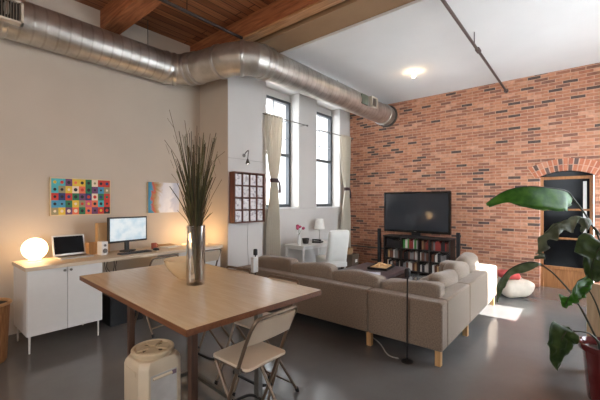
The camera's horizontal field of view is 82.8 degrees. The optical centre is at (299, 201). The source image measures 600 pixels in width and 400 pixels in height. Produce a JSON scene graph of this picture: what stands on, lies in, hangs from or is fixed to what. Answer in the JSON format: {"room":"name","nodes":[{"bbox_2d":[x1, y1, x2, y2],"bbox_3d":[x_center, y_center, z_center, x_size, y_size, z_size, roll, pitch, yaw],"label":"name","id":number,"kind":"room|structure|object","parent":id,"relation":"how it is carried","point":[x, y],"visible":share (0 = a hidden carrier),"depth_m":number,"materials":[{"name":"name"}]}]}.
{"room":"loft living room","nodes":[
{"label":"loft living room","id":0,"kind":"room"},
{"bbox_2d":[0,0,199,334],"bbox_3d":[-3.943,-0.565,3.779,0.300,4.330,6.320,0,0,40],"label":"wall","id":1,"kind":"structure","parent":0,"point":[62,116],"depth_m":4.67,"materials":[{"name":"beige paint"}]},
{"bbox_2d":[49,177,110,215],"bbox_3d":[-2.987,-0.070,4.654,0.040,0.500,0.730,0,0,40],"label":"painting","id":2,"kind":"object","parent":1,"relation":"attached to","point":[67,196],"visible":1,"depth_m":4.62,"materials":[{"name":"fabric"}]},
{"bbox_2d":[147,182,178,212],"bbox_3d":[-2.230,-0.072,5.559,0.038,0.490,0.530,0,0,40],"label":"abstract painting","id":3,"kind":"object","parent":1,"relation":"attached to","point":[160,197],"visible":0.89,"depth_m":5.52,"materials":[{"name":"fabric"}]},
{"bbox_2d":[75,0,275,45],"bbox_3d":[-1.179,-2.805,1.707,7.200,0.150,6.700,0,0,40],"label":"ceiling","id":4,"kind":"structure","parent":0,"point":[168,21],"depth_m":4.98,"materials":[{"name":"brown wood"}]},
{"bbox_2d":[100,0,162,34],"bbox_3d":[-0.243,-2.595,2.821,6.600,0.270,0.250,0,0,40],"label":"joist","id":5,"kind":"object","parent":4,"relation":"attached to","point":[117,16],"visible":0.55,"depth_m":4.53,"materials":[{"name":"brown wood"}]},
{"bbox_2d":[0,0,397,126],"bbox_3d":[-1.705,-2.285,4.954,10.398,0.890,1.599,0,0,-37],"label":"ventilation duct","id":6,"kind":"object","parent":4,"relation":"hanging from","point":[22,21],"visible":1,"depth_m":4.88,"materials":[{"name":"metal"}]},
{"bbox_2d":[159,0,242,38],"bbox_3d":[-2.084,-2.570,3.583,0.044,0.321,3.810,0,0,40],"label":"conduit pipe","id":7,"kind":"object","parent":4,"relation":"hanging from","point":[169,3],"visible":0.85,"depth_m":4.46,"materials":[{"name":"brown metal"}]},
{"bbox_2d":[190,0,344,51],"bbox_3d":[0.660,-2.583,3.898,6.600,0.295,0.180,0,0,40],"label":"beam timber","id":8,"kind":"structure","parent":4,"relation":"attached to","point":[279,14],"depth_m":4.74,"materials":[{"name":"brown wood"}]},
{"bbox_2d":[254,0,414,52],"bbox_3d":[0.898,-2.570,4.181,6.600,0.320,0.440,0,0,40],"label":"beam tan","id":9,"kind":"structure","parent":4,"relation":"attached to","point":[346,13],"depth_m":4.57,"materials":[{"name":"paint"}]},
{"bbox_2d":[200,75,349,269],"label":"wall","id":10,"kind":"structure","parent":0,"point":[232,109],"depth_m":6.62,"materials":[{"name":"paint"}]},
{"bbox_2d":[243,150,249,163],"bbox_3d":[-0.909,-0.757,5.756,0.076,0.245,0.243,0,0,-26],"label":"lamp","id":11,"kind":"object","parent":10,"relation":"attached to","point":[244,155],"visible":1,"depth_m":5.68,"materials":[{"name":"grey metal"}]},
{"bbox_2d":[229,171,264,223],"bbox_3d":[-0.896,-0.075,5.823,0.138,0.850,0.680,0,0,40],"label":"wall rack","id":12,"kind":"object","parent":10,"relation":"attached to","point":[232,184],"visible":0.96,"depth_m":5.71,"materials":[{"name":"brown wood"}]},
{"bbox_2d":[235,211,240,221],"bbox_3d":[-1.029,0.236,5.619,0.030,0.176,0.132,0,0,40],"label":"case","id":13,"kind":"object","parent":12,"relation":"in","point":[237,213],"visible":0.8,"depth_m":5.60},
{"bbox_2d":[235,186,240,196],"bbox_3d":[-1.029,-0.171,5.619,0.030,0.176,0.132,0,0,40],"label":"case","id":14,"kind":"object","parent":12,"relation":"in","point":[237,188],"visible":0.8,"depth_m":5.60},
{"bbox_2d":[235,174,240,184],"bbox_3d":[-1.029,-0.374,5.619,0.030,0.176,0.132,0,0,40],"label":"case","id":15,"kind":"object","parent":12,"relation":"in","point":[237,176],"visible":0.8,"depth_m":5.61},
{"bbox_2d":[235,199,240,208],"bbox_3d":[-1.029,0.033,5.619,0.030,0.176,0.132,0,0,40],"label":"case","id":16,"kind":"object","parent":12,"relation":"in","point":[237,201],"visible":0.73,"depth_m":5.60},
{"bbox_2d":[243,174,248,184],"bbox_3d":[-0.925,-0.374,5.743,0.030,0.176,0.132,0,0,40],"label":"case","id":17,"kind":"object","parent":12,"relation":"in","point":[245,177],"visible":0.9,"depth_m":5.73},
{"bbox_2d":[243,211,248,220],"bbox_3d":[-0.925,0.236,5.743,0.030,0.176,0.132,0,0,40],"label":"case","id":18,"kind":"object","parent":12,"relation":"in","point":[245,213],"visible":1,"depth_m":5.74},
{"bbox_2d":[243,199,248,208],"bbox_3d":[-0.925,0.033,5.743,0.030,0.176,0.132,0,0,40],"label":"case","id":19,"kind":"object","parent":12,"relation":"in","point":[245,201],"visible":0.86,"depth_m":5.74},
{"bbox_2d":[243,187,248,196],"bbox_3d":[-0.925,-0.171,5.743,0.030,0.176,0.132,0,0,40],"label":"case","id":20,"kind":"object","parent":12,"relation":"in","point":[245,189],"visible":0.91,"depth_m":5.74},
{"bbox_2d":[251,211,255,220],"bbox_3d":[-0.822,0.236,5.866,0.030,0.176,0.132,0,0,40],"label":"case","id":21,"kind":"object","parent":12,"relation":"in","point":[253,213],"visible":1,"depth_m":5.87,"materials":[{"name":"white"}]},
{"bbox_2d":[251,199,255,208],"bbox_3d":[-0.822,0.033,5.866,0.030,0.176,0.132,0,0,40],"label":"case","id":22,"kind":"object","parent":12,"relation":"in","point":[253,201],"visible":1,"depth_m":5.87,"materials":[{"name":"white"}]},
{"bbox_2d":[251,187,255,196],"bbox_3d":[-0.822,-0.171,5.866,0.030,0.176,0.132,0,0,40],"label":"case","id":23,"kind":"object","parent":12,"relation":"in","point":[253,189],"visible":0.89,"depth_m":5.87,"materials":[{"name":"white paper"}]},
{"bbox_2d":[251,175,255,184],"bbox_3d":[-0.822,-0.374,5.866,0.030,0.176,0.132,0,0,40],"label":"case","id":24,"kind":"object","parent":12,"relation":"in","point":[253,177],"visible":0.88,"depth_m":5.87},
{"bbox_2d":[258,210,261,219],"bbox_3d":[-0.718,0.236,5.989,0.030,0.176,0.132,0,0,40],"label":"case","id":25,"kind":"object","parent":12,"relation":"in","point":[259,211],"visible":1,"depth_m":5.98,"materials":[{"name":"white"}]},
{"bbox_2d":[258,199,261,208],"bbox_3d":[-0.718,0.033,5.989,0.030,0.176,0.132,0,0,40],"label":"case","id":26,"kind":"object","parent":12,"relation":"in","point":[259,200],"visible":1,"depth_m":5.98,"materials":[{"name":"white"}]},
{"bbox_2d":[258,187,261,196],"bbox_3d":[-0.718,-0.171,5.989,0.030,0.176,0.132,0,0,40],"label":"case","id":27,"kind":"object","parent":12,"relation":"in","point":[259,188],"visible":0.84,"depth_m":5.98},
{"bbox_2d":[258,176,261,185],"bbox_3d":[-0.718,-0.374,5.989,0.030,0.176,0.132,0,0,40],"label":"case","id":28,"kind":"object","parent":12,"relation":"in","point":[259,177],"visible":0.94,"depth_m":5.98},
{"bbox_2d":[266,95,290,207],"bbox_3d":[-0.568,-1.052,7.258,0.100,2.335,0.990,0,0,40],"label":"window","id":29,"kind":"structure","parent":10,"relation":"attached to","point":[287,155],"depth_m":7.58,"materials":[{"name":"paint"}]},
{"bbox_2d":[263,113,307,254],"bbox_3d":[-0.310,-0.100,6.937,0.205,3.200,1.430,0,0,40],"label":"curtain","id":30,"kind":"object","parent":10,"relation":"hanging from","point":[273,123],"visible":0.87,"depth_m":6.60,"materials":[{"name":"fabric"}]},
{"bbox_2d":[317,112,331,206],"bbox_3d":[0.477,-1.052,8.503,0.100,2.335,0.980,0,0,40],"label":"window","id":31,"kind":"structure","parent":10,"relation":"attached to","point":[329,162],"depth_m":8.81,"materials":[{"name":"paint"}]},
{"bbox_2d":[320,130,352,246],"bbox_3d":[0.905,-0.250,8.385,0.205,2.860,1.410,0,0,40],"label":"curtain","id":32,"kind":"object","parent":10,"relation":"hanging from","point":[345,141],"visible":0.8,"depth_m":8.60,"materials":[{"name":"fabric"}]},
{"bbox_2d":[0,263,589,399],"bbox_3d":[0.187,1.700,3.335,7.200,0.200,10.950,0,0,40],"label":"floor","id":33,"kind":"structure","parent":0,"point":[505,353],"depth_m":3.39,"materials":[{"name":"concrete"}]},
{"bbox_2d":[0,298,11,363],"bbox_3d":[-3.113,1.300,3.369,0.402,0.600,0.402,0,0,40],"label":"waste bin","id":34,"kind":"object","parent":33,"relation":"on","point":[4,302],"visible":1,"depth_m":3.39,"materials":[{"name":"wicker"}]},
{"bbox_2d":[14,263,101,353],"bbox_3d":[-2.824,1.160,3.988,0.646,0.880,0.720,0,0,40],"label":"base cabinet","id":35,"kind":"object","parent":33,"relation":"on","point":[48,300],"visible":0.89,"depth_m":3.75,"materials":[{"name":"paint"}]},
{"bbox_2d":[12,243,222,271],"bbox_3d":[-2.266,0.700,4.643,0.640,0.040,2.480,0,0,40],"label":"countertop","id":36,"kind":"structure","parent":35,"relation":"on","point":[45,263],"depth_m":4.09,"materials":[{"name":"brown wood"}]},
{"bbox_2d":[21,238,47,261],"bbox_3d":[-3.082,0.549,3.950,0.250,0.262,0.250,0,0,40],"label":"globe lamp","id":37,"kind":"object","parent":36,"relation":"on","point":[33,249],"visible":1,"depth_m":3.88,"materials":[{"name":"white glass"}]},
{"bbox_2d":[51,234,93,259],"bbox_3d":[-2.815,0.549,4.214,0.311,0.262,0.360,0,0,37],"label":"laptop","id":38,"kind":"object","parent":36,"relation":"on","point":[64,247],"visible":1,"depth_m":4.25,"materials":[{"name":"metal"}]},
{"bbox_2d":[85,242,96,254],"bbox_3d":[-2.728,0.605,4.450,0.120,0.150,0.120,0,0,34],"label":"wooden box","id":39,"kind":"object","parent":36,"relation":"on","point":[91,247],"visible":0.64,"depth_m":4.40,"materials":[{"name":"brown wood"}]},
{"bbox_2d":[95,222,109,251],"bbox_3d":[-2.658,0.477,4.580,0.093,0.405,0.156,0,0,40],"label":"paper bag","id":40,"kind":"object","parent":36,"relation":"on","point":[100,228],"visible":0.5,"depth_m":4.54,"materials":[{"name":"brown paper"}]},
{"bbox_2d":[97,241,107,254],"bbox_3d":[-2.538,0.593,4.376,0.106,0.175,0.084,0,0,29],"label":"speaker","id":41,"kind":"object","parent":36,"relation":"on","point":[102,246],"visible":1,"depth_m":4.35},
{"bbox_2d":[104,261,116,271],"bbox_3d":[-2.669,1.065,4.753,0.089,0.673,0.258,0,0,40],"label":"cable bundle","id":42,"kind":"object","parent":36,"relation":"hanging from","point":[116,261],"visible":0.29,"depth_m":4.73,"materials":[{"name":"black plastic"}]},
{"bbox_2d":[107,216,146,251],"bbox_3d":[-2.394,0.443,4.724,0.160,0.475,0.550,0,0,33],"label":"computer monitor","id":43,"kind":"object","parent":36,"relation":"on","point":[119,229],"visible":0.95,"depth_m":4.69,"materials":[{"name":"black plastic"}]},
{"bbox_2d":[117,250,151,254],"bbox_3d":[-2.200,0.670,4.535,0.120,0.020,0.420,0,0,35],"label":"keyboard","id":44,"kind":"object","parent":36,"relation":"on","point":[139,251],"visible":1,"depth_m":4.48,"materials":[{"name":"black plastic"}]},
{"bbox_2d":[151,243,157,248],"bbox_3d":[-2.112,0.637,4.942,0.094,0.085,0.074,0,0,-18],"label":"mug","id":45,"kind":"object","parent":36,"relation":"on","point":[153,245],"visible":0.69,"depth_m":4.91,"materials":[{"name":"red ceramic"}]},
{"bbox_2d":[157,243,173,246],"bbox_3d":[-2.105,0.669,5.239,0.280,0.022,0.200,0,0,-39],"label":"envelope","id":46,"kind":"object","parent":36,"relation":"on","point":[169,244],"visible":0.43,"depth_m":5.26,"materials":[{"name":"paper"}]},
{"bbox_2d":[158,245,181,247],"bbox_3d":[-1.970,0.674,5.151,0.200,0.012,0.280,0,0,23],"label":"paper stack","id":47,"kind":"object","parent":36,"relation":"on","point":[172,246],"visible":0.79,"depth_m":5.10,"materials":[{"name":"white paper"}]},
{"bbox_2d":[99,292,142,326],"bbox_3d":[-2.450,1.407,4.641,0.440,0.385,0.440,0,0,40],"label":"storage bin","id":48,"kind":"object","parent":33,"relation":"on","point":[114,312],"visible":0.38,"depth_m":4.42,"materials":[{"name":"black plastic"}]},
{"bbox_2d":[124,339,180,399],"bbox_3d":[-1.117,1.349,2.585,0.346,0.502,0.334,0,0,40],"label":"air purifier","id":49,"kind":"object","parent":33,"relation":"on","point":[152,369],"visible":1,"depth_m":2.48,"materials":[{"name":"beige plastic"}]},
{"bbox_2d":[135,254,178,337],"bbox_3d":[-1.814,1.130,4.267,0.465,0.953,0.402,0,0,34],"label":"folding chairs","id":50,"kind":"object","parent":33,"relation":"on","point":[157,261],"visible":0.23,"depth_m":4.08,"materials":[{"name":"metal"}]},
{"bbox_2d":[157,248,219,266],"bbox_3d":[-1.718,1.160,5.306,0.646,0.880,0.720,0,0,40],"label":"base cabinet","id":51,"kind":"object","parent":33,"relation":"on","point":[190,252],"visible":0.02,"depth_m":5.19,"materials":[{"name":"paint"}]},
{"bbox_2d":[79,264,320,399],"bbox_3d":[-0.933,1.140,2.886,1.948,0.920,1.133,0,0,43],"label":"dining table","id":52,"kind":"object","parent":33,"relation":"on","point":[227,296],"visible":0.77,"depth_m":2.50,"materials":[{"name":"laminate"}]},
{"bbox_2d":[164,256,193,278],"bbox_3d":[-1.048,0.595,3.060,0.336,0.170,0.336,0,0,40],"label":"bowl","id":53,"kind":"object","parent":52,"relation":"on","point":[176,265],"visible":0.7,"depth_m":2.96,"materials":[{"name":"ceramic"}]},
{"bbox_2d":[186,225,204,285],"bbox_3d":[-0.864,0.436,2.820,0.152,0.487,0.152,0,0,40],"label":"glass vase","id":54,"kind":"object","parent":52,"relation":"on","point":[187,226],"visible":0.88,"depth_m":2.78,"materials":[{"name":"clear glass"}]},
{"bbox_2d":[165,110,223,280],"bbox_3d":[-0.868,-0.048,2.811,0.396,1.386,0.417,0,0,35],"label":"dried grass","id":55,"kind":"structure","parent":54,"relation":"in","point":[195,195],"depth_m":2.79,"materials":[{"name":"plant"}]},
{"bbox_2d":[205,248,221,265],"bbox_3d":[-1.404,1.130,4.833,0.465,0.953,0.402,0,0,40],"label":"folding chair","id":56,"kind":"object","parent":33,"relation":"on","point":[213,255],"visible":0.12,"depth_m":4.74,"materials":[{"name":"metal"}]},
{"bbox_2d":[198,266,250,384],"bbox_3d":[-0.757,1.130,3.236,0.402,0.953,0.465,0,0,40],"label":"folding chair","id":57,"kind":"object","parent":33,"relation":"on","point":[227,267],"visible":0.32,"depth_m":3.13,"materials":[{"name":"metal"}]},
{"bbox_2d":[251,249,257,274],"bbox_3d":[-0.640,1.133,4.838,0.120,0.933,0.120,0,0,40],"label":"speaker","id":58,"kind":"object","parent":33,"relation":"on","point":[254,260],"visible":0.59,"depth_m":4.82},
{"bbox_2d":[213,305,297,399],"bbox_3d":[-0.302,1.130,2.179,0.465,0.953,0.402,0,0,40],"label":"folding chair","id":59,"kind":"object","parent":33,"relation":"on","point":[250,354],"visible":1,"depth_m":2.11,"materials":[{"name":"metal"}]},
{"bbox_2d":[232,274,299,399],"bbox_3d":[-0.287,1.130,2.816,0.402,0.953,0.465,0,0,40],"label":"folding chairs","id":60,"kind":"object","parent":33,"relation":"on","point":[247,323],"visible":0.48,"depth_m":2.79,"materials":[{"name":"metal"}]},
{"bbox_2d":[284,240,327,262],"bbox_3d":[0.260,1.232,7.249,0.520,0.735,1.200,0,0,40],"label":"writing desk","id":61,"kind":"object","parent":33,"relation":"on","point":[310,245],"visible":0.48,"depth_m":6.92,"materials":[{"name":"white paint"}]},
{"bbox_2d":[296,224,304,244],"bbox_3d":[-0.008,0.660,6.887,0.121,0.410,0.226,0,0,40],"label":"flower vase","id":62,"kind":"object","parent":61,"relation":"on","point":[297,225],"visible":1,"depth_m":6.83,"materials":[{"name":"white paint"}]},
{"bbox_2d":[302,238,308,243],"bbox_3d":[0.119,0.810,7.080,0.150,0.110,0.150,0,0,40],"label":"wire basket","id":63,"kind":"object","parent":61,"relation":"on","point":[305,240],"visible":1,"depth_m":7.03,"materials":[{"name":"black metal"}]},
{"bbox_2d":[312,239,322,242],"bbox_3d":[0.372,0.823,7.222,0.200,0.083,0.198,0,0,23],"label":"desk telephone","id":64,"kind":"object","parent":61,"relation":"on","point":[313,241],"visible":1,"depth_m":7.15,"materials":[{"name":"black plastic"}]},
{"bbox_2d":[314,218,324,240],"bbox_3d":[0.438,0.620,7.647,0.240,0.490,0.240,0,0,40],"label":"table lamp","id":65,"kind":"object","parent":61,"relation":"on","point":[319,223],"visible":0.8,"depth_m":7.57,"materials":[{"name":"white fabric"}]},
{"bbox_2d":[316,230,349,267],"bbox_3d":[0.659,1.074,6.909,0.480,1.055,0.617,0,0,-26],"label":"chair","id":66,"kind":"object","parent":33,"relation":"on","point":[338,240],"visible":0.93,"depth_m":6.68,"materials":[{"name":"white fabric"}]},
{"bbox_2d":[341,253,358,267],"bbox_3d":[1.216,1.433,8.326,0.334,0.335,0.334,0,0,37],"label":"storage box","id":67,"kind":"object","parent":33,"relation":"on","point":[352,259],"visible":0.6,"depth_m":8.18,"materials":[{"name":"brown paper"}]},
{"bbox_2d":[347,247,352,253],"bbox_3d":[1.188,1.195,8.323,0.230,0.140,0.230,0,0,40],"label":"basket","id":68,"kind":"object","parent":67,"relation":"on","point":[350,250],"visible":0.73,"depth_m":8.23,"materials":[{"name":"brown wicker"}]},
{"bbox_2d":[236,253,496,366],"bbox_3d":[1.044,1.185,5.273,3.080,0.831,2.680,0,0,40],"label":"sofa","id":69,"kind":"object","parent":33,"relation":"on","point":[442,305],"visible":0.87,"depth_m":3.91,"materials":[{"name":"fabric"}]},
{"bbox_2d":[258,254,297,272],"bbox_3d":[-0.359,0.982,5.077,0.757,0.412,0.266,0,0,40],"label":"cushion","id":70,"kind":"object","parent":69,"relation":"on","point":[284,263],"depth_m":4.93,"materials":[{"name":"fabric"}]},
{"bbox_2d":[292,263,337,279],"bbox_3d":[0.203,1.001,4.606,0.711,0.357,0.275,0,0,40],"label":"cushion","id":71,"kind":"object","parent":69,"relation":"on","point":[317,270],"depth_m":4.46,"materials":[{"name":"fabric"}]},
{"bbox_2d":[333,271,384,288],"bbox_3d":[0.716,1.006,4.168,0.666,0.322,0.276,0,0,40],"label":"cushion","id":72,"kind":"object","parent":69,"relation":"on","point":[372,280],"depth_m":4.03,"materials":[{"name":"fabric"}]},
{"bbox_2d":[381,279,447,297],"bbox_3d":[1.238,1.031,3.727,0.695,0.337,0.279,0,0,40],"label":"cushion","id":73,"kind":"object","parent":69,"relation":"on","point":[415,287],"depth_m":3.61,"materials":[{"name":"fabric"}]},
{"bbox_2d":[420,272,436,280],"bbox_3d":[2.232,1.216,5.111,0.672,0.174,0.642,0,0,40],"label":"seat cushion","id":74,"kind":"object","parent":69,"relation":"on","point":[430,276],"depth_m":5.12,"materials":[{"name":"fabric"}]},
{"bbox_2d":[430,269,457,286],"bbox_3d":[1.759,1.006,4.150,0.233,0.333,0.554,0,0,40],"label":"cushion","id":75,"kind":"object","parent":69,"relation":"on","point":[449,277],"depth_m":4.02,"materials":[{"name":"fabric"}]},
{"bbox_2d":[443,261,470,279],"bbox_3d":[2.118,0.991,4.583,0.273,0.374,0.546,0,0,40],"label":"cushion","id":76,"kind":"object","parent":69,"relation":"on","point":[463,269],"depth_m":4.46,"materials":[{"name":"fabric"}]},
{"bbox_2d":[455,253,477,271],"bbox_3d":[2.453,0.959,4.990,0.250,0.379,0.526,0,0,40],"label":"cushion","id":77,"kind":"object","parent":69,"relation":"on","point":[469,258],"depth_m":4.87,"materials":[{"name":"fabric"}]},
{"bbox_2d":[338,263,409,280],"bbox_3d":[1.161,1.382,5.814,0.885,0.436,1.520,0,0,40],"label":"ottoman","id":78,"kind":"object","parent":33,"relation":"on","point":[397,272],"visible":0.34,"depth_m":5.83,"materials":[{"name":"brown leather"}]},
{"bbox_2d":[367,263,394,270],"bbox_3d":[1.434,1.143,6.003,0.340,0.040,0.480,0,0,31],"label":"serving tray","id":79,"kind":"object","parent":78,"relation":"on","point":[393,265],"visible":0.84,"depth_m":5.84,"materials":[{"name":"black plastic"}]},
{"bbox_2d":[371,262,391,268],"bbox_3d":[1.434,1.116,6.003,0.260,0.068,0.400,0,0,31],"label":"wooden board","id":80,"kind":"object","parent":79,"relation":"on","point":[379,264],"visible":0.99,"depth_m":5.93,"materials":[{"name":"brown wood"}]},
{"bbox_2d":[377,228,380,262],"bbox_3d":[1.894,1.115,8.123,0.200,0.970,0.200,0,0,40],"label":"tower speaker","id":81,"kind":"object","parent":33,"relation":"on","point":[378,229],"visible":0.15,"depth_m":8.10},
{"bbox_2d":[377,230,379,258],"bbox_3d":[1.871,1.005,8.095,0.056,0.690,0.004,0,0,40],"label":"grille","id":82,"kind":"object","parent":81,"relation":"attached to","point":[378,231],"depth_m":8.10,"materials":[{"name":"fabric"}]},
{"bbox_2d":[373,337,398,358],"bbox_3d":[0.881,1.594,3.801,0.071,0.012,0.717,0,0,-15],"label":"cable","id":83,"kind":"object","parent":33,"relation":"on","point":[373,337],"visible":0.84,"depth_m":3.64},
{"bbox_2d":[401,268,412,363],"bbox_3d":[1.075,1.133,3.412,0.120,0.933,0.120,0,0,40],"label":"speaker","id":84,"kind":"object","parent":33,"relation":"on","point":[407,273],"visible":1,"depth_m":3.41},
{"bbox_2d":[383,234,455,274],"bbox_3d":[2.653,1.190,7.658,1.520,0.820,0.373,0,0,40],"label":"bookcase","id":85,"kind":"object","parent":33,"relation":"on","point":[452,241],"visible":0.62,"depth_m":7.48,"materials":[{"name":"black wood"}]},
{"bbox_2d":[384,191,451,236],"bbox_3d":[2.611,0.275,7.678,1.520,1.010,0.220,0,0,40],"label":"television","id":86,"kind":"object","parent":85,"relation":"on","point":[416,213],"visible":0.98,"depth_m":7.60,"materials":[{"name":"black plastic"}]},
{"bbox_2d":[456,233,459,258],"bbox_3d":[3.250,1.115,6.985,0.200,0.970,0.200,0,0,40],"label":"tower speaker","id":87,"kind":"object","parent":33,"relation":"on","point":[457,234],"visible":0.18,"depth_m":6.96},
{"bbox_2d":[497,277,534,297],"bbox_3d":[3.699,1.440,5.867,0.538,0.323,0.635,0,0,17],"label":"bean bag","id":88,"kind":"object","parent":33,"relation":"on","point":[522,288],"visible":0.72,"depth_m":5.59,"materials":[{"name":"white fabric"}]},
{"bbox_2d":[497,270,521,279],"bbox_3d":[3.587,1.254,5.862,0.341,0.154,0.361,0,0,13],"label":"cloth","id":89,"kind":"object","parent":88,"relation":"on","point":[500,273],"visible":0.54,"depth_m":5.70,"materials":[{"name":"red fabric"}]},
{"bbox_2d":[486,186,599,399],"bbox_3d":[2.101,0.735,2.631,1.117,1.731,0.492,0,0,-11],"label":"potted plant","id":90,"kind":"object","parent":33,"relation":"on","point":[562,339],"visible":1,"depth_m":2.68,"materials":[{"name":"green plant"}]},
{"bbox_2d":[587,283,599,336],"bbox_3d":[2.876,1.180,3.070,0.440,0.840,0.040,0,0,40],"label":"wood panel","id":91,"kind":"object","parent":33,"relation":"on","point":[593,317],"visible":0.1,"depth_m":3.16,"materials":[{"name":"brown wood"}]},
{"bbox_2d":[281,0,599,103],"bbox_3d":[2.375,-2.603,5.709,6.900,0.455,3.800,0,0,40],"label":"ceiling","id":92,"kind":"structure","parent":0,"point":[376,56],"depth_m":5.21,"materials":[{"name":"paint"}]},
{"bbox_2d":[410,70,416,77],"bbox_3d":[2.093,-2.342,6.259,0.124,0.115,0.124,0,0,40],"label":"ceiling lamp","id":93,"kind":"object","parent":92,"relation":"attached to","point":[413,72],"visible":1,"depth_m":6.23,"materials":[{"name":"white paint"}]},
{"bbox_2d":[441,0,508,92],"bbox_3d":[2.792,-2.280,5.194,0.080,0.240,4.048,0,0,40],"label":"pipe","id":94,"kind":"object","parent":92,"relation":"hanging from","point":[477,49],"visible":1,"depth_m":4.70,"materials":[{"name":"metal"}]},
{"bbox_2d":[350,63,599,286],"bbox_3d":[3.578,-0.565,7.376,7.200,4.330,0.300,0,0,40],"label":"brick wall","id":95,"kind":"structure","parent":0,"point":[476,144],"depth_m":7.02,"materials":[{"name":"brick"}]},
{"bbox_2d":[351,245,382,248],"bbox_3d":[1.716,1.150,8.719,0.920,0.040,0.034,0,0,40],"label":"conduit","id":96,"kind":"object","parent":95,"relation":"attached to","point":[351,245],"visible":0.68,"depth_m":8.74,"materials":[{"name":"grey metal"}]},
{"bbox_2d":[528,158,599,177],"bbox_3d":[4.865,-0.618,6.222,1.138,0.344,0.212,0,0,40],"label":"trim","id":97,"kind":"structure","parent":95,"relation":"attached to","point":[565,164],"depth_m":6.13,"materials":[{"name":"brick"}]},
{"bbox_2d":[540,171,593,289],"bbox_3d":[4.885,0.500,6.246,0.825,2.200,0.090,0,0,40],"label":"door","id":98,"kind":"structure","parent":95,"relation":"in","point":[561,259],"depth_m":6.23,"materials":[{"name":"brown wood"}]},
{"label":"outside","id":99,"kind":"structure","parent":0,"visible":0},
{"bbox_2d":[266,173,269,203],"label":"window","id":100,"kind":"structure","parent":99,"point":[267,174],"depth_m":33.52,"materials":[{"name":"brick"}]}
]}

